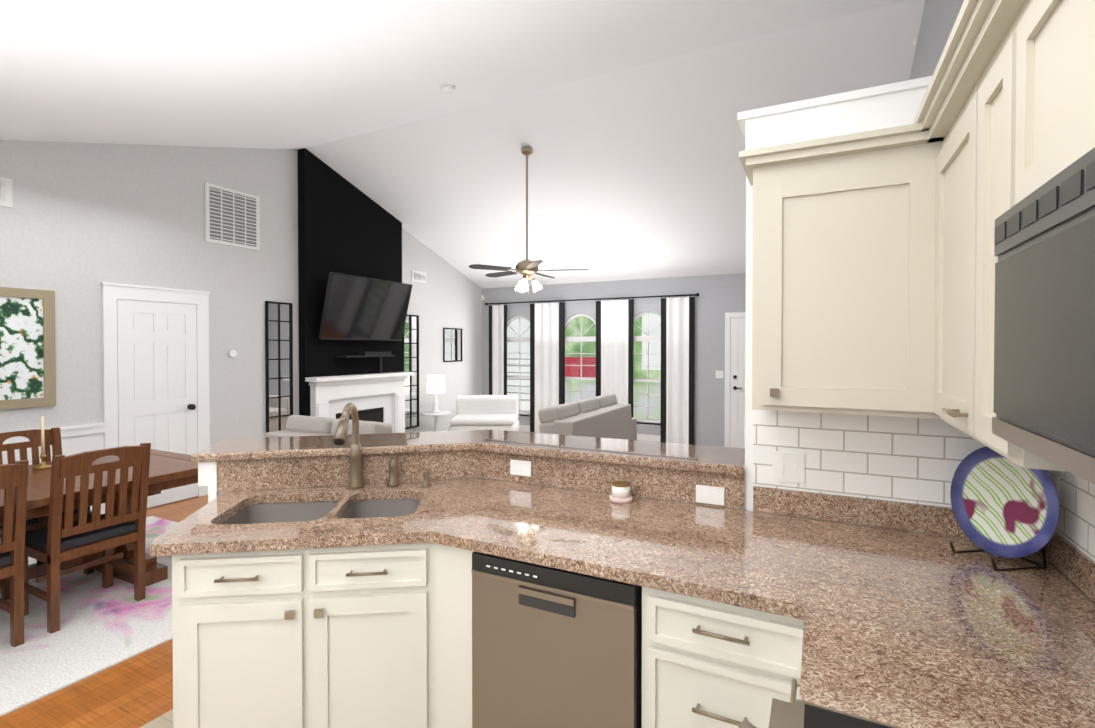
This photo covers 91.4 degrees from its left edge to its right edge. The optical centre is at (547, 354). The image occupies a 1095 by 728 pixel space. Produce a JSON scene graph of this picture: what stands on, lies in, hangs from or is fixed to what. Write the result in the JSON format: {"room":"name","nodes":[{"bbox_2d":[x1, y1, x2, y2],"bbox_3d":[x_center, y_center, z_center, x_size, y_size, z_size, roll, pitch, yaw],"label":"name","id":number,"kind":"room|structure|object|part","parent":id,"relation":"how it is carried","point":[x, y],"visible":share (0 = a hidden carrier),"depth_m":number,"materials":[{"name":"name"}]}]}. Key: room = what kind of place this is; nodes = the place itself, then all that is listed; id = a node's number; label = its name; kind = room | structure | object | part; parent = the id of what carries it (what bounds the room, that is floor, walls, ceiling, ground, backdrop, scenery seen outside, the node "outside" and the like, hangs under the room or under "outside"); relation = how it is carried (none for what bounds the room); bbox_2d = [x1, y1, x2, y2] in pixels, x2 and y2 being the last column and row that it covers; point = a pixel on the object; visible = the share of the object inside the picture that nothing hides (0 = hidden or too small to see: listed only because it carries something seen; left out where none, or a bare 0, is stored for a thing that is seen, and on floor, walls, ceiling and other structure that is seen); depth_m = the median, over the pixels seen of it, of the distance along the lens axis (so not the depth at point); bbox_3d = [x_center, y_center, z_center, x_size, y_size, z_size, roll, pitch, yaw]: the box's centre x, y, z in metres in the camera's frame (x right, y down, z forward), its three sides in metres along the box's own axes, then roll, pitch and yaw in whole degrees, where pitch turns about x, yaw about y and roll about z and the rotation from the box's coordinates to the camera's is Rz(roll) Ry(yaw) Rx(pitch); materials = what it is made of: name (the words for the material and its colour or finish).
{"room":"kitchen","nodes":[
{"label":"kitchen","id":0,"kind":"room"},
{"bbox_2d":[0,140,481,507],"bbox_3d":[-3.617,-0.560,5.942,0.120,4.120,10.290,0,1,27],"label":"wall","id":1,"kind":"structure","parent":0,"point":[79,222],"depth_m":5.46,"materials":[{"name":"paint"}]},
{"bbox_2d":[0,177,12,207],"bbox_3d":[-4.392,-1.306,4.252,0.019,0.230,0.202,0,1,27],"label":"air vent","id":2,"kind":"object","parent":1,"relation":"in","point":[6,199],"visible":1,"depth_m":4.31,"materials":[{"name":"white metal"}]},
{"bbox_2d":[0,287,55,409],"bbox_3d":[-4.441,-0.047,4.161,0.030,0.981,0.950,0,1,27],"label":"framed picture","id":3,"kind":"object","parent":1,"relation":"attached to","point":[27,353],"visible":0.87,"depth_m":4.42,"materials":[{"name":"beige"}]},
{"bbox_2d":[2,423,105,514],"bbox_3d":[-4.947,1.094,3.169,0.040,0.885,3.903,0,1,27],"label":"trim","id":4,"kind":"structure","parent":1,"relation":"attached to","point":[81,438],"depth_m":4.72,"materials":[{"name":"white"}]},
{"bbox_2d":[100,282,209,506],"bbox_3d":[-3.850,0.422,5.323,0.035,2.172,0.970,0,1,27],"label":"door frame","id":5,"kind":"structure","parent":1,"relation":"attached to","point":[112,293],"depth_m":5.17,"materials":[{"name":"white wood"}]},
{"bbox_2d":[117,299,197,507],"bbox_3d":[-3.826,0.491,5.301,0.090,2.015,0.709,0,1,27],"label":"door","id":6,"kind":"structure","parent":1,"relation":"in","point":[157,370],"depth_m":5.30,"materials":[{"name":"white wood"}]},
{"bbox_2d":[228,350,236,356],"bbox_3d":[-3.519,-0.012,5.977,0.028,0.084,0.084,0,1,27],"label":"thermostat","id":7,"kind":"object","parent":1,"relation":"attached to","point":[232,353],"visible":0.96,"depth_m":5.96,"materials":[{"name":"white plastic"}]},
{"bbox_2d":[205,182,259,250],"bbox_3d":[-3.511,-1.525,5.983,0.019,0.628,0.618,0,1,27],"label":"air vent","id":8,"kind":"object","parent":1,"relation":"in","point":[232,217],"visible":1,"depth_m":5.96,"materials":[{"name":"white metal"}]},
{"bbox_2d":[265,301,292,432],"bbox_3d":[-3.256,0.290,6.496,0.030,1.847,0.349,0,1,27],"label":"mirror","id":9,"kind":"object","parent":1,"relation":"attached to","point":[279,357],"visible":0.81,"depth_m":6.48,"materials":[{"name":"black mirror"}]},
{"bbox_2d":[402,315,418,428],"bbox_3d":[-2.195,0.277,8.582,0.030,1.818,0.369,0,1,27],"label":"mirror","id":10,"kind":"object","parent":1,"relation":"attached to","point":[410,350],"visible":0.85,"depth_m":8.60,"materials":[{"name":"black mirror"}]},
{"bbox_2d":[411,270,425,282],"bbox_3d":[-2.103,-1.270,8.756,0.019,0.172,0.346,0,1,27],"label":"air vent","id":11,"kind":"object","parent":1,"relation":"in","point":[417,276],"visible":1,"depth_m":8.73,"materials":[{"name":"white metal"}]},
{"bbox_2d":[443,328,461,361],"bbox_3d":[-1.692,-0.169,9.577,0.020,0.599,0.540,0,1,27],"label":"mirror","id":12,"kind":"object","parent":1,"relation":"attached to","point":[452,344],"visible":0.92,"depth_m":9.57,"materials":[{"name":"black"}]},
{"bbox_2d":[0,431,532,727],"bbox_3d":[-0.657,1.560,4.465,6.720,0.080,10.290,0,1,27],"label":"floor","id":13,"kind":"structure","parent":0,"point":[136,691],"depth_m":2.42,"materials":[{"name":"brown wood"}]},
{"bbox_2d":[0,516,177,715],"bbox_3d":[-3.333,1.534,2.987,2.410,0.009,3.230,0,1,27],"label":"rug","id":14,"kind":"object","parent":13,"relation":"on","point":[101,628],"visible":0.5,"depth_m":2.94,"materials":[{"name":"white carpet"}]},
{"bbox_2d":[0,460,28,646],"bbox_3d":[-3.024,1.041,2.694,0.529,0.982,0.460,0,1,27],"label":"chair","id":15,"kind":"object","parent":14,"relation":"on","point":[14,481],"visible":1,"depth_m":2.78,"materials":[{"name":"brown wood"}]},
{"bbox_2d":[0,552,10,566],"bbox_3d":[-3.075,1.078,2.721,0.415,0.050,0.430,0,1,27],"label":"cushion","id":16,"kind":"object","parent":15,"relation":"on","point":[5,558],"depth_m":2.78,"materials":[{"name":"grey fabric"}]},
{"bbox_2d":[0,427,93,599],"bbox_3d":[-3.491,1.029,3.627,0.529,0.982,0.460,0,1,27],"label":"chair","id":17,"kind":"object","parent":14,"relation":"on","point":[52,437],"visible":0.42,"depth_m":3.75,"materials":[{"name":"brown wood"}]},
{"bbox_2d":[0,506,89,527],"bbox_3d":[-3.440,1.066,3.602,0.415,0.050,0.430,0,1,27],"label":"cushion","id":18,"kind":"object","parent":17,"relation":"on","point":[31,523],"depth_m":3.45,"materials":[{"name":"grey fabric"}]},
{"bbox_2d":[24,443,150,632],"bbox_3d":[-2.766,1.034,3.202,0.529,0.982,0.460,0,1,27],"label":"chair","id":19,"kind":"object","parent":14,"relation":"on","point":[54,543],"visible":0.83,"depth_m":3.08,"materials":[{"name":"brown wood"}]},
{"bbox_2d":[25,514,135,550],"bbox_3d":[-2.817,1.071,3.229,0.415,0.050,0.430,0,1,27],"label":"cushion","id":20,"kind":"object","parent":19,"relation":"on","point":[35,540],"depth_m":3.11,"materials":[{"name":"grey fabric"}]},
{"bbox_2d":[0,416,197,587],"bbox_3d":[-3.242,0.976,3.180,1.150,1.099,2.070,0,1,27],"label":"dining table","id":21,"kind":"object","parent":14,"relation":"on","point":[168,470],"visible":0.52,"depth_m":3.52,"materials":[{"name":"brown wood"}]},
{"bbox_2d":[34,416,51,468],"bbox_3d":[-3.429,0.595,3.633,0.090,0.349,0.088,0,1,27],"label":"candle","id":22,"kind":"object","parent":21,"relation":"on","point":[43,465],"depth_m":3.63,"materials":[{"name":"beige wax"}]},
{"bbox_2d":[140,709,172,727],"bbox_3d":[-0.613,1.565,0.847,3.158,0.004,3.680,0,1,27],"label":"tile floor","id":23,"kind":"structure","parent":13,"relation":"on","point":[165,720],"depth_m":2.24,"materials":[{"name":"beige tile"}]},
{"bbox_2d":[265,415,391,436],"bbox_3d":[-1.708,1.026,4.746,1.584,0.981,0.990,0,1,27],"label":"loveseat","id":24,"kind":"object","parent":13,"relation":"on","point":[299,425],"visible":0.21,"depth_m":4.51,"materials":[{"name":"grey fabric"}]},
{"bbox_2d":[305,372,413,432],"bbox_3d":[-2.442,0.881,7.407,0.420,1.200,1.782,0,1,27],"label":"fireplace","id":25,"kind":"object","parent":13,"relation":"on","point":[377,397],"visible":0.56,"depth_m":7.49,"materials":[{"name":"white"}]},
{"bbox_2d":[421,411,450,431],"bbox_3d":[-1.795,1.200,8.601,0.480,0.530,0.480,0,1,27],"label":"side table","id":26,"kind":"object","parent":13,"relation":"on","point":[435,415],"visible":0.6,"depth_m":8.57,"materials":[{"name":"white wood"}]},
{"bbox_2d":[427,375,444,412],"bbox_3d":[-1.795,0.635,8.593,0.290,0.599,0.290,0,1,27],"label":"lamp","id":27,"kind":"object","parent":26,"relation":"on","point":[435,384],"visible":1,"depth_m":8.49,"materials":[{"name":"white fabric"}]},
{"bbox_3d":[-1.795,0.475,8.591,0.290,0.280,0.290,0,1,27],"label":"lamp shade","id":28,"kind":"part","parent":27,"relation":"part of","materials":[{"name":"white fabric"}]},
{"bbox_2d":[449,395,518,430],"bbox_3d":[-1.014,1.074,8.716,1.050,0.780,0.820,0,1,2],"label":"chair","id":29,"kind":"object","parent":13,"relation":"on","point":[487,412],"visible":0.85,"depth_m":8.81,"materials":[{"name":"white fabric"}]},
{"bbox_2d":[538,393,636,439],"bbox_3d":[0.233,1.002,6.199,0.990,0.991,2.290,0,1,27],"label":"sofa","id":30,"kind":"object","parent":13,"relation":"on","point":[605,416],"visible":0.38,"depth_m":5.81,"materials":[{"name":"grey fabric"}]},
{"bbox_2d":[150,0,1094,727],"bbox_3d":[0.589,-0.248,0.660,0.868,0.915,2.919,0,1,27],"label":"kitchen","id":31,"kind":"object","parent":13,"relation":"on","point":[884,516],"visible":1,"depth_m":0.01,"materials":[{"name":"white"}]},
{"bbox_2d":[333,403,430,488],"bbox_3d":[-0.803,0.425,2.441,0.346,0.410,0.454,0,1,27],"label":"faucet","id":32,"kind":"object","parent":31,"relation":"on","point":[379,464],"depth_m":2.57,"materials":[{"name":"brown metal"}]},
{"bbox_2d":[471,552,641,727],"bbox_3d":[0.132,1.118,1.985,0.580,0.868,0.625,0,1,27],"label":"dishwasher","id":33,"kind":"object","parent":31,"relation":"in","point":[553,646],"depth_m":1.71,"materials":[{"name":"brown"}]},
{"bbox_2d":[609,481,632,503],"bbox_3d":[0.318,0.594,2.310,0.100,0.076,0.100,0,1,27],"label":"candle","id":34,"kind":"object","parent":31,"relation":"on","point":[620,494],"depth_m":2.28,"materials":[{"name":"white wax"}]},
{"bbox_2d":[150,478,1094,727],"bbox_3d":[-0.051,0.659,1.881,3.063,0.040,1.311,0,1,27],"label":"countertop","id":35,"kind":"structure","parent":31,"relation":"on","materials":[{"name":"stone"}]},
{"bbox_2d":[220,499,419,524],"bbox_3d":[-0.933,0.784,2.247,0.813,0.218,0.725,0,1,27],"label":"sink","id":36,"kind":"object","parent":35,"relation":"in","point":[267,510],"depth_m":2.42,"materials":[{"name":"grey metal"}]},
{"bbox_2d":[739,698,900,727],"bbox_3d":[0.545,1.107,0.532,0.774,0.929,0.758,0,1,27],"label":"range","id":37,"kind":"object","parent":31,"relation":"in","point":[802,714],"depth_m":0.94,"materials":[{"name":"black metal"}]},
{"bbox_2d":[992,147,1094,483],"bbox_3d":[0.813,-0.045,0.561,0.376,0.392,0.756,0,1,27],"label":"microwave","id":38,"kind":"object","parent":31,"relation":"in","point":[1044,244],"depth_m":0.74,"materials":[{"name":"grey metal"}]},
{"bbox_2d":[297,148,401,415],"bbox_3d":[-2.691,-0.554,7.498,0.119,4.067,1.752,0,1,27],"label":"wall","id":39,"kind":"structure","parent":0,"point":[345,226],"depth_m":7.09,"materials":[{"name":"black paint"}]},
{"bbox_2d":[334,352,394,372],"bbox_3d":[-2.528,0.121,7.452,0.219,0.309,0.903,0,1,27],"label":"shelf","id":40,"kind":"object","parent":39,"relation":"attached to","point":[380,355],"visible":1,"depth_m":7.49,"materials":[{"name":"black"}]},
{"bbox_2d":[318,272,411,340],"bbox_3d":[-2.493,-0.620,7.397,0.322,0.845,1.480,0,1,27],"label":"screen","id":41,"kind":"object","parent":39,"relation":"attached to","point":[359,308],"visible":1,"depth_m":7.25,"materials":[{"name":"black glass"}]},
{"bbox_2d":[0,0,904,149],"bbox_3d":[-1.611,-1.657,2.546,6.760,1.936,6.120,0,1,27],"label":"ceiling","id":42,"kind":"structure","parent":0,"point":[284,74],"depth_m":3.52,"materials":[{"name":"white paint"}]},
{"bbox_2d":[440,85,455,92],"bbox_3d":[-0.847,-2.259,4.549,0.130,0.065,0.126,0,1,27],"label":"smoke detector","id":43,"kind":"object","parent":42,"relation":"attached to","point":[448,89],"visible":1,"depth_m":4.51,"materials":[{"name":"white plastic"}]},
{"bbox_2d":[482,273,745,446],"bbox_3d":[1.660,0.075,9.006,6.520,2.770,0.140,0,1,27],"label":"wall","id":44,"kind":"structure","parent":0,"point":[718,297],"depth_m":8.57,"materials":[{"name":"grey paint"}]},
{"bbox_2d":[507,316,529,415],"bbox_3d":[-0.535,0.211,10.101,0.800,1.890,0.100,0,1,27],"label":"window","id":45,"kind":"structure","parent":44,"relation":"in","point":[518,336],"depth_m":10.11,"materials":[{"name":"white"}]},
{"bbox_2d":[565,314,595,402],"bbox_3d":[0.596,0.218,9.527,0.800,1.890,0.100,0,1,27],"label":"window","id":46,"kind":"structure","parent":44,"relation":"in","point":[580,361],"depth_m":9.55,"materials":[{"name":"white"}]},
{"bbox_2d":[518,425,660,441],"bbox_3d":[0.529,1.393,9.511,4.020,0.120,0.014,0,1,27],"label":"baseboard","id":47,"kind":"structure","parent":44,"relation":"attached to","point":[640,437],"depth_m":8.96,"materials":[{"name":"white"}]},
{"bbox_2d":[485,293,698,444],"bbox_3d":[0.614,0.228,9.395,4.035,2.423,0.117,0,1,27],"label":"curtains","id":48,"kind":"object","parent":44,"relation":"attached to","point":[614,343],"visible":0.92,"depth_m":9.11,"materials":[{"name":"white fabric"}]},
{"bbox_3d":[0.614,-0.955,9.379,4.036,0.056,0.117,0,1,27],"label":"curtain rod","id":49,"kind":"part","parent":48,"relation":"part of","materials":[{"name":"black metal"}]},
{"bbox_2d":[633,312,660,424],"bbox_3d":[1.681,0.225,8.975,0.800,1.890,0.100,0,1,27],"label":"window","id":50,"kind":"structure","parent":44,"relation":"in","point":[647,336],"depth_m":8.99,"materials":[{"name":"white"}]},
{"bbox_2d":[716,371,723,377],"bbox_3d":[2.700,0.316,8.394,0.120,0.120,0.012,0,1,27],"label":"switch plate","id":51,"kind":"object","parent":44,"relation":"attached to","point":[719,374],"visible":1,"depth_m":8.39,"materials":[{"name":"white plastic"}]},
{"bbox_2d":[724,312,744,446],"bbox_3d":[3.225,0.412,8.121,1.020,2.120,0.025,0,1,27],"label":"door frame","id":52,"kind":"structure","parent":44,"relation":"attached to","point":[729,316],"depth_m":8.32,"materials":[{"name":"white wood"}]},
{"bbox_2d":[730,318,744,447],"bbox_3d":[3.216,0.449,8.102,0.850,2.025,0.060,0,1,27],"label":"entry door","id":53,"kind":"structure","parent":44,"relation":"in","point":[737,405],"depth_m":8.26,"materials":[{"name":"white wood"}]},
{"bbox_2d":[306,0,924,288],"bbox_3d":[0.729,-1.941,7.147,6.760,1.489,4.210,0,1,27],"label":"ceiling","id":54,"kind":"structure","parent":0,"point":[637,172],"depth_m":6.24,"materials":[{"name":"white paint"}]},
{"bbox_2d":[469,147,588,292],"bbox_3d":[-0.215,-1.521,6.136,1.331,1.631,1.290,0,1,27],"label":"ceiling fan","id":55,"kind":"object","parent":54,"relation":"hanging from","point":[526,268],"visible":1,"depth_m":6.04,"materials":[{"name":"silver metal"}]},
{"bbox_3d":[-0.234,-1.592,6.083,0.260,1.486,0.260,0,1,27],"label":"motor","id":56,"kind":"part","parent":55,"relation":"part of","materials":[{"name":"silver metal"}]},
{"bbox_2d":[910,0,1094,603],"bbox_3d":[2.302,-0.520,2.933,0.120,4.120,10.290,0,1,27],"label":"wall","id":57,"kind":"structure","parent":0,"point":[939,18],"depth_m":3.54,"materials":[{"name":"grey paint"}]},
{"bbox_2d":[913,36,917,44],"bbox_3d":[2.843,-2.439,4.132,0.022,0.090,0.090,0,1,27],"label":"sensor","id":58,"kind":"object","parent":57,"relation":"attached to","point":[915,40],"visible":0.58,"depth_m":4.11,"materials":[{"name":"white plastic"}]},
{"bbox_2d":[753,486,1094,602],"bbox_3d":[0.962,0.594,1.435,0.892,0.099,1.217,0,1,27],"label":"backsplash","id":59,"kind":"structure","parent":57,"relation":"attached to","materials":[{"name":"stone"}]},
{"label":"outside","id":60,"kind":"structure","parent":0,"visible":0},
{"bbox_2d":[569,316,641,323],"bbox_3d":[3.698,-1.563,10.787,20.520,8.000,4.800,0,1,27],"label":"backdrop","id":61,"kind":"structure","parent":60,"point":[585,320],"depth_m":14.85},
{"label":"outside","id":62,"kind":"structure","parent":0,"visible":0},
{"bbox_2d":[509,314,660,324],"bbox_3d":[1.972,-1.595,13.150,8.288,6.000,2.050,0,1,27],"label":"sky","id":63,"kind":"structure","parent":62,"point":[653,318],"depth_m":13.61,"materials":[{"name":"white"}]}
]}

